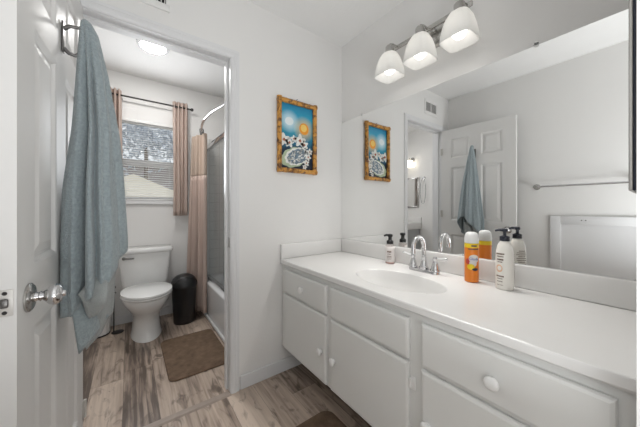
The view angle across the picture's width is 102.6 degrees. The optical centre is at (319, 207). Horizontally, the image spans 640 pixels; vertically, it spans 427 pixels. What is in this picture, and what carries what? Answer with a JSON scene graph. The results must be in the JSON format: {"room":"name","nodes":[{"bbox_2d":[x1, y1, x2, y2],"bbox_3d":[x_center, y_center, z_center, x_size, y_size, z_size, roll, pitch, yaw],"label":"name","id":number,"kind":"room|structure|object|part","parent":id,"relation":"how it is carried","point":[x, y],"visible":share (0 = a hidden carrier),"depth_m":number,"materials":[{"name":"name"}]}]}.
{"room":"bathroom","nodes":[
{"label":"bathroom","id":0,"kind":"room"},
{"bbox_2d":[107,69,223,316],"bbox_3d":[-1.811,-0.091,2.641,2.545,2.440,0.100,0,0,-37],"label":"wall","id":1,"kind":"structure","parent":0,"point":[147,224],"depth_m":2.69,"materials":[{"name":"paint"}]},
{"bbox_2d":[111,305,172,325],"bbox_3d":[-2.081,1.086,2.370,1.762,0.084,0.012,0,0,-37],"label":"baseboard","id":2,"kind":"structure","parent":1,"relation":"attached to","point":[126,318],"depth_m":2.51,"materials":[{"name":"white paint"}]},
{"bbox_2d":[122,121,172,203],"bbox_3d":[-1.774,-0.461,2.641,0.595,0.850,0.095,0,0,-37],"label":"window","id":3,"kind":"structure","parent":1,"relation":"in","point":[137,162],"depth_m":2.64,"materials":[{"name":"white paint"}]},
{"bbox_2d":[122,117,172,200],"bbox_3d":[-1.760,-0.480,2.631,0.533,0.809,0.030,0,0,-37],"label":"window blind","id":4,"kind":"object","parent":3,"relation":"attached to","point":[141,122],"visible":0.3,"depth_m":2.62,"materials":[{"name":"white plastic"}]},
{"bbox_3d":[-1.760,-0.869,2.631,0.533,0.030,0.030,0,0,-37],"label":"head rail","id":5,"kind":"part","parent":4,"relation":"part of","materials":[{"name":"white plastic"}]},
{"bbox_3d":[-1.752,-0.471,2.621,0.002,0.770,0.002,0,0,23],"label":"ladder cord","id":6,"kind":"part","parent":4,"relation":"part of","materials":[{"name":"white fabric"}]},
{"bbox_3d":[-1.760,-0.082,2.631,0.529,0.014,0.022,0,0,-37],"label":"rail","id":7,"kind":"part","parent":4,"relation":"part of","materials":[{"name":"white plastic"}]},
{"bbox_2d":[111,92,193,111],"bbox_3d":[-1.714,-1.061,2.593,0.785,0.045,0.091,0,0,-37],"label":"curtain rod","id":8,"kind":"object","parent":1,"relation":"attached to","point":[191,109],"visible":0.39,"depth_m":2.57,"materials":[{"name":"brown metal"}]},
{"bbox_2d":[111,87,122,160],"bbox_3d":[-1.934,-0.516,2.393,0.149,1.200,0.063,0,0,-37],"label":"window curtain","id":9,"kind":"object","parent":8,"relation":"hanging from","point":[117,99],"visible":0.1,"depth_m":2.42,"materials":[{"name":"beige fabric"}]},
{"bbox_2d":[173,101,187,215],"bbox_3d":[-1.484,-0.516,2.729,0.147,1.200,0.048,0,0,-37],"label":"window curtain","id":10,"kind":"object","parent":8,"relation":"hanging from","point":[180,115],"visible":1,"depth_m":2.73,"materials":[{"name":"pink fabric"}]},
{"bbox_2d":[98,0,341,388],"bbox_3d":[-0.917,-0.091,1.354,2.645,2.440,0.115,0,0,-37],"label":"wall","id":11,"kind":"structure","parent":0,"point":[278,56],"depth_m":1.70,"materials":[{"name":"paint"}]},
{"bbox_2d":[0,0,86,426],"bbox_3d":[-0.883,0.112,0.851,0.170,2.010,0.735,0,0,-34],"label":"interior door","id":12,"kind":"structure","parent":11,"relation":"in","point":[41,365],"depth_m":0.65,"materials":[{"name":"white paint"}]},
{"bbox_3d":[-0.682,0.207,0.554,0.025,0.058,0.002,0,0,-34],"label":"latch plate","id":13,"kind":"part","parent":12,"relation":"part of","materials":[{"name":"silver metal"}]},
{"bbox_3d":[-0.670,0.217,0.640,0.054,0.053,0.053,0,0,-34],"label":"door knob","id":14,"kind":"part","parent":12,"relation":"part of","materials":[{"name":"silver metal"}]},
{"bbox_2d":[61,20,79,57],"bbox_3d":[-0.846,-0.578,0.883,0.062,0.120,0.028,0,0,-37],"label":"robe hook","id":15,"kind":"object","parent":12,"relation":"attached to","point":[64,27],"visible":1,"depth_m":0.87,"materials":[{"name":"grey metal"}]},
{"bbox_3d":[-0.868,-0.576,0.866,0.005,0.100,0.028,0,0,-37],"label":"plate","id":16,"kind":"part","parent":15,"relation":"part of","materials":[{"name":"grey metal"}]},
{"bbox_2d":[60,19,127,353],"bbox_3d":[-0.795,-0.087,0.916,0.176,1.143,0.255,0,0,-37],"label":"bath towel","id":17,"kind":"object","parent":15,"relation":"hanging from","point":[94,233],"visible":1,"depth_m":0.86,"materials":[{"name":"blue fabric"}]},
{"bbox_2d":[138,0,169,12],"bbox_3d":[-0.903,-1.122,1.287,0.257,0.169,0.007,0,0,-37],"label":"air vent","id":18,"kind":"object","parent":11,"relation":"in","point":[164,5],"visible":1,"depth_m":1.34,"materials":[{"name":"metal"}]},
{"bbox_2d":[80,0,238,393],"bbox_3d":[-0.857,0.083,1.392,0.809,2.091,0.133,0,0,-37],"label":"door frame","id":19,"kind":"structure","parent":11,"relation":"attached to","point":[95,5],"depth_m":1.56,"materials":[{"name":"white paint"}]},
{"bbox_2d":[240,355,301,389],"bbox_3d":[-0.251,1.086,1.769,0.608,0.084,0.012,0,0,-37],"label":"baseboard","id":20,"kind":"structure","parent":11,"relation":"attached to","point":[253,377],"depth_m":1.69,"materials":[{"name":"white paint"}]},
{"bbox_2d":[276,95,317,174],"bbox_3d":[-0.157,-0.508,1.824,0.331,0.533,0.038,0,0,-37],"label":"framed painting","id":21,"kind":"object","parent":11,"relation":"attached to","point":[296,120],"visible":1,"depth_m":1.82,"materials":[{"name":"brown wood"}]},
{"bbox_2d":[83,310,371,426],"bbox_3d":[-0.096,1.169,0.334,2.745,0.080,5.850,0,0,-37],"label":"floor","id":22,"kind":"structure","parent":0,"point":[126,383],"depth_m":1.57,"materials":[{"name":"laminate"}]},
{"bbox_2d":[97,314,111,338],"bbox_3d":[-1.971,0.976,2.273,0.215,0.304,0.215,0,0,-37],"label":"wastebasket","id":23,"kind":"object","parent":22,"relation":"on","point":[106,330],"visible":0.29,"depth_m":2.27,"materials":[{"name":"white plastic"}]},
{"bbox_2d":[111,286,123,334],"bbox_3d":[-1.835,0.878,2.325,0.090,0.499,0.090,0,0,-37],"label":"stand","id":24,"kind":"object","parent":22,"relation":"on","point":[119,331],"visible":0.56,"depth_m":2.31,"materials":[{"name":"brown metal"}]},
{"bbox_2d":[118,244,172,342],"bbox_3d":[-1.559,0.755,2.306,0.448,0.748,0.702,0,0,-37],"label":"toilet","id":25,"kind":"object","parent":22,"relation":"on","point":[144,270],"visible":0.97,"depth_m":2.30,"materials":[{"name":"white ceramic"}]},
{"bbox_3d":[-1.701,0.586,2.497,0.424,0.315,0.213,0,0,-37],"label":"tank","id":26,"kind":"part","parent":25,"relation":"part of","materials":[{"name":"white ceramic"}]},
{"bbox_3d":[-1.482,0.734,2.202,0.374,0.018,0.438,0,0,-37],"label":"seat","id":27,"kind":"part","parent":25,"relation":"part of","materials":[{"name":"white plastic"}]},
{"bbox_3d":[-1.481,0.711,2.201,0.376,0.024,0.440,0,0,-37],"label":"lid","id":28,"kind":"part","parent":25,"relation":"part of","materials":[{"name":"white ceramic"}]},
{"bbox_3d":[-1.530,0.937,2.267,0.362,0.384,0.577,0,0,-37],"label":"bowl","id":29,"kind":"part","parent":25,"relation":"part of","materials":[{"name":"white ceramic"}]},
{"bbox_3d":[-1.699,0.405,2.495,0.448,0.048,0.232,0,0,-37],"label":"tank lid","id":30,"kind":"part","parent":25,"relation":"part of","materials":[{"name":"white ceramic"}]},
{"bbox_2d":[171,273,197,324],"bbox_3d":[-1.349,0.891,2.548,0.238,0.474,0.238,0,0,-37],"label":"trash can","id":31,"kind":"object","parent":22,"relation":"on","point":[184,285],"visible":0.96,"depth_m":2.46,"materials":[{"name":"black plastic"}]},
{"bbox_3d":[-1.349,0.716,2.548,0.238,0.124,0.238,0,0,-37],"label":"lid","id":32,"kind":"part","parent":31,"relation":"part of","materials":[{"name":"black plastic"}]},
{"bbox_2d":[143,391,230,426],"bbox_3d":[-0.826,1.125,1.351,0.693,0.008,0.048,0,0,-37],"label":"trim","id":33,"kind":"structure","parent":22,"relation":"on","point":[163,421],"depth_m":1.42,"materials":[{"name":"wood"}]},
{"bbox_2d":[160,329,223,381],"bbox_3d":[-0.988,1.121,2.013,0.407,0.014,0.630,0,0,-37],"label":"bath mat","id":34,"kind":"object","parent":22,"relation":"on","point":[191,354],"visible":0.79,"depth_m":1.95,"materials":[{"name":"brown fabric"}]},
{"bbox_2d":[203,272,223,341],"bbox_3d":[-0.634,0.948,2.542,0.753,0.359,1.443,0,0,-37],"label":"bathtub","id":35,"kind":"object","parent":22,"relation":"on","point":[215,296],"visible":0.09,"depth_m":2.43,"materials":[{"name":"white ceramic"}]},
{"bbox_3d":[-0.928,1.114,2.324,0.019,0.027,1.439,0,0,-37],"label":"floor trim","id":36,"kind":"part","parent":35,"relation":"part of","materials":[{"name":"white paint"}]},
{"bbox_2d":[207,132,223,292],"bbox_3d":[-0.882,0.043,2.359,0.044,1.449,1.441,0,0,-37],"label":"shower wall","id":37,"kind":"structure","parent":35,"relation":"on","point":[220,138],"depth_m":2.67,"materials":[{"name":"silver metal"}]},
{"bbox_3d":[-0.883,-0.659,2.360,0.044,0.045,1.435,0,0,-37],"label":"rail","id":38,"kind":"part","parent":37,"relation":"part of","materials":[{"name":"silver metal"}]},
{"bbox_2d":[207,139,223,273],"bbox_3d":[-0.607,-0.011,2.571,0.695,1.560,1.448,0,0,-37],"label":"shower tile","id":39,"kind":"structure","parent":35,"relation":"on","point":[215,155],"depth_m":3.01,"materials":[{"name":"grey tile"}]},
{"bbox_2d":[200,102,223,131],"bbox_3d":[-0.947,-0.801,2.312,0.172,0.068,1.455,0,0,-37],"label":"shower curtain rod","id":40,"kind":"object","parent":39,"relation":"attached to","point":[212,111],"visible":0.51,"depth_m":2.17,"materials":[{"name":"silver metal"}]},
{"bbox_2d":[187,129,206,312],"bbox_3d":[-1.303,0.131,2.710,0.179,1.896,0.288,0,0,-37],"label":"shower curtain","id":41,"kind":"object","parent":40,"relation":"hanging from","point":[197,222],"visible":0.91,"depth_m":2.69,"materials":[{"name":"beige fabric"}]},
{"bbox_3d":[-1.295,-0.551,2.722,0.292,0.430,0.065,0,0,35],"label":"panel","id":42,"kind":"part","parent":41,"relation":"part of","materials":[{"name":"beige fabric"}]},
{"bbox_2d":[296,411,346,426],"bbox_3d":[0.093,1.121,0.977,0.475,0.014,0.798,0,0,-37],"label":"bath mat","id":43,"kind":"object","parent":22,"relation":"on","point":[324,418],"visible":1,"depth_m":1.34,"materials":[{"name":"brown fabric"}]},
{"bbox_2d":[282,264,636,426],"bbox_3d":[0.402,0.756,1.301,0.588,0.743,1.542,0,0,-37],"label":"vanity cabinet","id":44,"kind":"object","parent":22,"relation":"on","point":[394,366],"visible":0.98,"depth_m":0.93,"materials":[{"name":"paint"}]},
{"bbox_3d":[-0.102,0.487,1.541,0.016,0.153,0.459,0,0,-37],"label":"drawer","id":45,"kind":"part","parent":44,"relation":"part of","materials":[{"name":"paint"}]},
{"bbox_3d":[-0.102,0.757,1.541,0.016,0.363,0.459,0,0,-37],"label":"cabinet door","id":46,"kind":"part","parent":44,"relation":"part of","materials":[{"name":"paint"}]},
{"bbox_3d":[-0.005,0.774,1.376,0.024,0.039,0.039,0,0,-37],"label":"knob","id":47,"kind":"part","parent":44,"relation":"part of","materials":[{"name":"white ceramic"}]},
{"bbox_3d":[0.059,0.777,1.290,0.024,0.039,0.039,0,0,-37],"label":"knob","id":48,"kind":"part","parent":44,"relation":"part of","materials":[{"name":"white ceramic"}]},
{"bbox_3d":[0.194,0.487,1.141,0.016,0.153,0.460,0,0,-37],"label":"drawer","id":49,"kind":"part","parent":44,"relation":"part of","materials":[{"name":"paint"}]},
{"bbox_3d":[0.194,0.757,1.141,0.016,0.363,0.460,0,0,-37],"label":"cabinet door","id":50,"kind":"part","parent":44,"relation":"part of","materials":[{"name":"paint"}]},
{"bbox_3d":[0.363,0.757,0.880,0.024,0.039,0.039,0,0,-37],"label":"knob","id":51,"kind":"part","parent":44,"relation":"part of","materials":[{"name":"white"}]},
{"bbox_2d":[280,238,636,394],"bbox_3d":[0.411,0.370,1.307,0.568,0.241,1.542,0,0,-37],"label":"countertop","id":52,"kind":"structure","parent":44,"relation":"on","point":[583,324],"depth_m":0.93,"materials":[{"name":"stone"}]},
{"bbox_2d":[384,234,394,263],"bbox_3d":[0.440,0.258,1.623,0.057,0.186,0.064,0,0,-37],"label":"soap bottle","id":53,"kind":"object","parent":52,"relation":"on","point":[389,251],"visible":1,"depth_m":1.60,"materials":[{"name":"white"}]},
{"bbox_2d":[356,270,445,293],"bbox_3d":[0.377,0.423,1.265,0.284,0.135,0.476,0,0,-37],"label":"sink basin","id":54,"kind":"object","parent":52,"relation":"in","point":[399,281],"depth_m":1.36,"materials":[{"name":"ceramic"}]},
{"bbox_2d":[402,235,447,274],"bbox_3d":[0.537,0.249,1.386,0.140,0.204,0.266,0,0,-37],"label":"faucet","id":55,"kind":"object","parent":52,"relation":"on","point":[435,270],"visible":1,"depth_m":1.39,"materials":[{"name":"silver metal"}]},
{"bbox_3d":[0.533,0.299,1.465,0.050,0.074,0.050,0,0,-37],"label":"handle","id":56,"kind":"part","parent":55,"relation":"part of","materials":[{"name":"silver metal"}]},
{"bbox_3d":[0.537,0.241,1.386,0.139,0.188,0.050,0,0,-37],"label":"spout","id":57,"kind":"part","parent":55,"relation":"part of","materials":[{"name":"silver metal"}]},
{"bbox_3d":[0.572,0.344,1.413,0.052,0.015,0.176,0,0,-37],"label":"plate","id":58,"kind":"part","parent":55,"relation":"part of","materials":[{"name":"silver metal"}]},
{"bbox_3d":[0.612,0.299,1.359,0.050,0.074,0.050,0,0,-37],"label":"handle","id":59,"kind":"part","parent":55,"relation":"part of","materials":[{"name":"silver metal"}]},
{"bbox_2d":[464,232,478,282],"bbox_3d":[0.724,0.233,1.225,0.062,0.236,0.061,0,0,-37],"label":"spray can","id":60,"kind":"object","parent":52,"relation":"on","point":[471,239],"visible":1,"depth_m":1.20,"materials":[{"name":"orange metal"}]},
{"bbox_2d":[467,264,474,269],"bbox_3d":[0.708,0.277,1.202,0.031,0.028,0.004,0,0,35],"label":"print","id":61,"kind":"object","parent":60,"relation":"attached to","point":[469,266],"depth_m":1.20,"materials":[{"name":"yellow paper"}]},
{"bbox_2d":[495,228,514,290],"bbox_3d":[0.802,0.221,1.113,0.070,0.262,0.068,0,0,-16],"label":"lotion bottle","id":62,"kind":"object","parent":52,"relation":"on","point":[504,257],"visible":1,"depth_m":1.09,"materials":[{"name":"white plastic"}]},
{"bbox_3d":[0.499,0.757,0.731,0.016,0.363,0.458,0,0,-37],"label":"cabinet door","id":63,"kind":"part","parent":44,"relation":"part of","materials":[{"name":"paint"}]},
{"bbox_3d":[0.482,0.494,0.720,0.024,0.039,0.039,0,0,-37],"label":"knob","id":64,"kind":"part","parent":44,"relation":"part of","materials":[{"name":"white ceramic"}]},
{"bbox_3d":[0.499,0.487,0.731,0.016,0.153,0.458,0,0,-37],"label":"drawer","id":65,"kind":"part","parent":44,"relation":"part of","materials":[{"name":"paint"}]},
{"bbox_2d":[92,0,403,97],"bbox_3d":[-0.096,-1.351,0.334,2.745,0.080,5.850,0,0,-37],"label":"ceiling","id":66,"kind":"structure","parent":0,"point":[338,22],"depth_m":1.99,"materials":[{"name":"paint"}]},
{"bbox_2d":[136,39,168,54],"bbox_3d":[-1.349,-1.298,2.075,0.224,0.024,0.224,0,0,-37],"label":"recessed light","id":67,"kind":"object","parent":66,"relation":"in","point":[150,48],"visible":0.77,"depth_m":2.08,"materials":[{"name":"white paint"}]},
{"bbox_2d":[140,41,165,53],"bbox_3d":[-1.349,-1.296,2.075,0.177,0.019,0.177,0,0,-37],"label":"diffuser","id":68,"kind":"object","parent":67,"relation":"attached to","point":[150,48],"depth_m":2.08,"materials":[{"name":"white plastic"}]},
{"bbox_2d":[342,0,635,280],"bbox_3d":[0.966,-0.091,1.123,0.100,2.440,5.850,0,0,-37],"label":"wall","id":69,"kind":"structure","parent":0,"point":[507,28],"depth_m":1.40,"materials":[{"name":"paint"}]},
{"bbox_2d":[375,0,479,83],"bbox_3d":[0.566,-0.903,1.406,0.203,0.221,0.556,0,0,-37],"label":"vanity light","id":70,"kind":"object","parent":69,"relation":"attached to","point":[460,30],"visible":1,"depth_m":1.34,"materials":[{"name":"white glass"}]},
{"bbox_3d":[0.421,-0.869,1.553,0.068,0.121,0.068,0,0,-37],"label":"light bulb","id":71,"kind":"part","parent":70,"relation":"part of","materials":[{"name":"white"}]},
{"bbox_3d":[0.421,-0.862,1.553,0.147,0.140,0.147,0,0,-37],"label":"lamp shade","id":72,"kind":"part","parent":70,"relation":"part of","materials":[{"name":"white glass"}]},
{"bbox_3d":[0.542,-0.869,1.390,0.068,0.121,0.068,0,0,-37],"label":"light bulb","id":73,"kind":"part","parent":70,"relation":"part of","materials":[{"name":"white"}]},
{"bbox_3d":[0.542,-0.862,1.390,0.147,0.140,0.147,0,0,-37],"label":"lamp shade","id":74,"kind":"part","parent":70,"relation":"part of","materials":[{"name":"white glass"}]},
{"bbox_3d":[0.651,-0.949,1.444,0.021,0.095,0.130,0,0,-37],"label":"plate","id":75,"kind":"part","parent":70,"relation":"part of","materials":[{"name":"silver metal"}]},
{"bbox_3d":[0.665,-0.869,1.225,0.068,0.121,0.068,0,0,-37],"label":"light bulb","id":76,"kind":"part","parent":70,"relation":"part of","materials":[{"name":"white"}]},
{"bbox_3d":[0.665,-0.862,1.225,0.147,0.140,0.147,0,0,-37],"label":"lamp shade","id":77,"kind":"part","parent":70,"relation":"part of","materials":[{"name":"white glass"}]},
{"bbox_2d":[341,9,636,280],"bbox_3d":[0.635,-0.226,1.473,0.011,0.948,1.542,0,0,-37],"label":"wall mirror","id":78,"kind":"object","parent":69,"relation":"attached to","point":[532,143],"visible":1,"depth_m":1.14,"materials":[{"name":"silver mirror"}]},
{"bbox_2d":[637,0,639,426],"bbox_3d":[0.881,-0.091,0.612,0.645,2.440,0.131,0,0,-37],"label":"wall","id":79,"kind":"structure","parent":0,"point":[638,1],"depth_m":0.47,"materials":[{"name":"paint"}]},
{"bbox_2d":[629,0,636,193],"bbox_3d":[0.820,-0.478,0.657,0.500,0.887,0.012,0,0,-37],"label":"mirror","id":80,"kind":"object","parent":79,"relation":"attached to","point":[632,3],"visible":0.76,"depth_m":0.51,"materials":[{"name":"black paint"}]},
{"bbox_3d":[0.822,-0.478,0.654,0.500,0.887,0.006,0,0,-37],"label":"backing frame","id":81,"kind":"part","parent":80,"relation":"part of","materials":[{"name":"black paint"}]},
{"label":"outside","id":82,"kind":"structure","parent":0,"visible":0},
{"bbox_3d":[-8.440,1.679,9.675,26.000,0.100,18.400,0,0,-37],"label":"ground","id":83,"kind":"structure","parent":82,"visible":0},
{"bbox_2d":[122,123,172,179],"bbox_3d":[-6.610,-1.536,9.692,3.969,6.338,1.764,0,0,-37],"label":"tree","id":84,"kind":"object","parent":83,"relation":"on","point":[169,149],"visible":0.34,"depth_m":9.55,"materials":[{"name":"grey plant"}]},
{"bbox_2d":[123,165,172,189],"bbox_3d":[-10.360,-0.096,9.743,19.000,3.450,2.000,0,0,-37],"label":"house","id":85,"kind":"structure","parent":83,"relation":"on","point":[166,175],"depth_m":11.01,"materials":[{"name":"grey"}]},
{"bbox_2d":[124,174,172,196],"bbox_3d":[-5.809,0.334,7.644,5.000,2.590,1.200,0,0,-37],"label":"garden shed","id":86,"kind":"object","parent":83,"relation":"on","point":[166,193],"visible":0.07,"depth_m":7.40,"materials":[{"name":"beige paint"}]}
]}

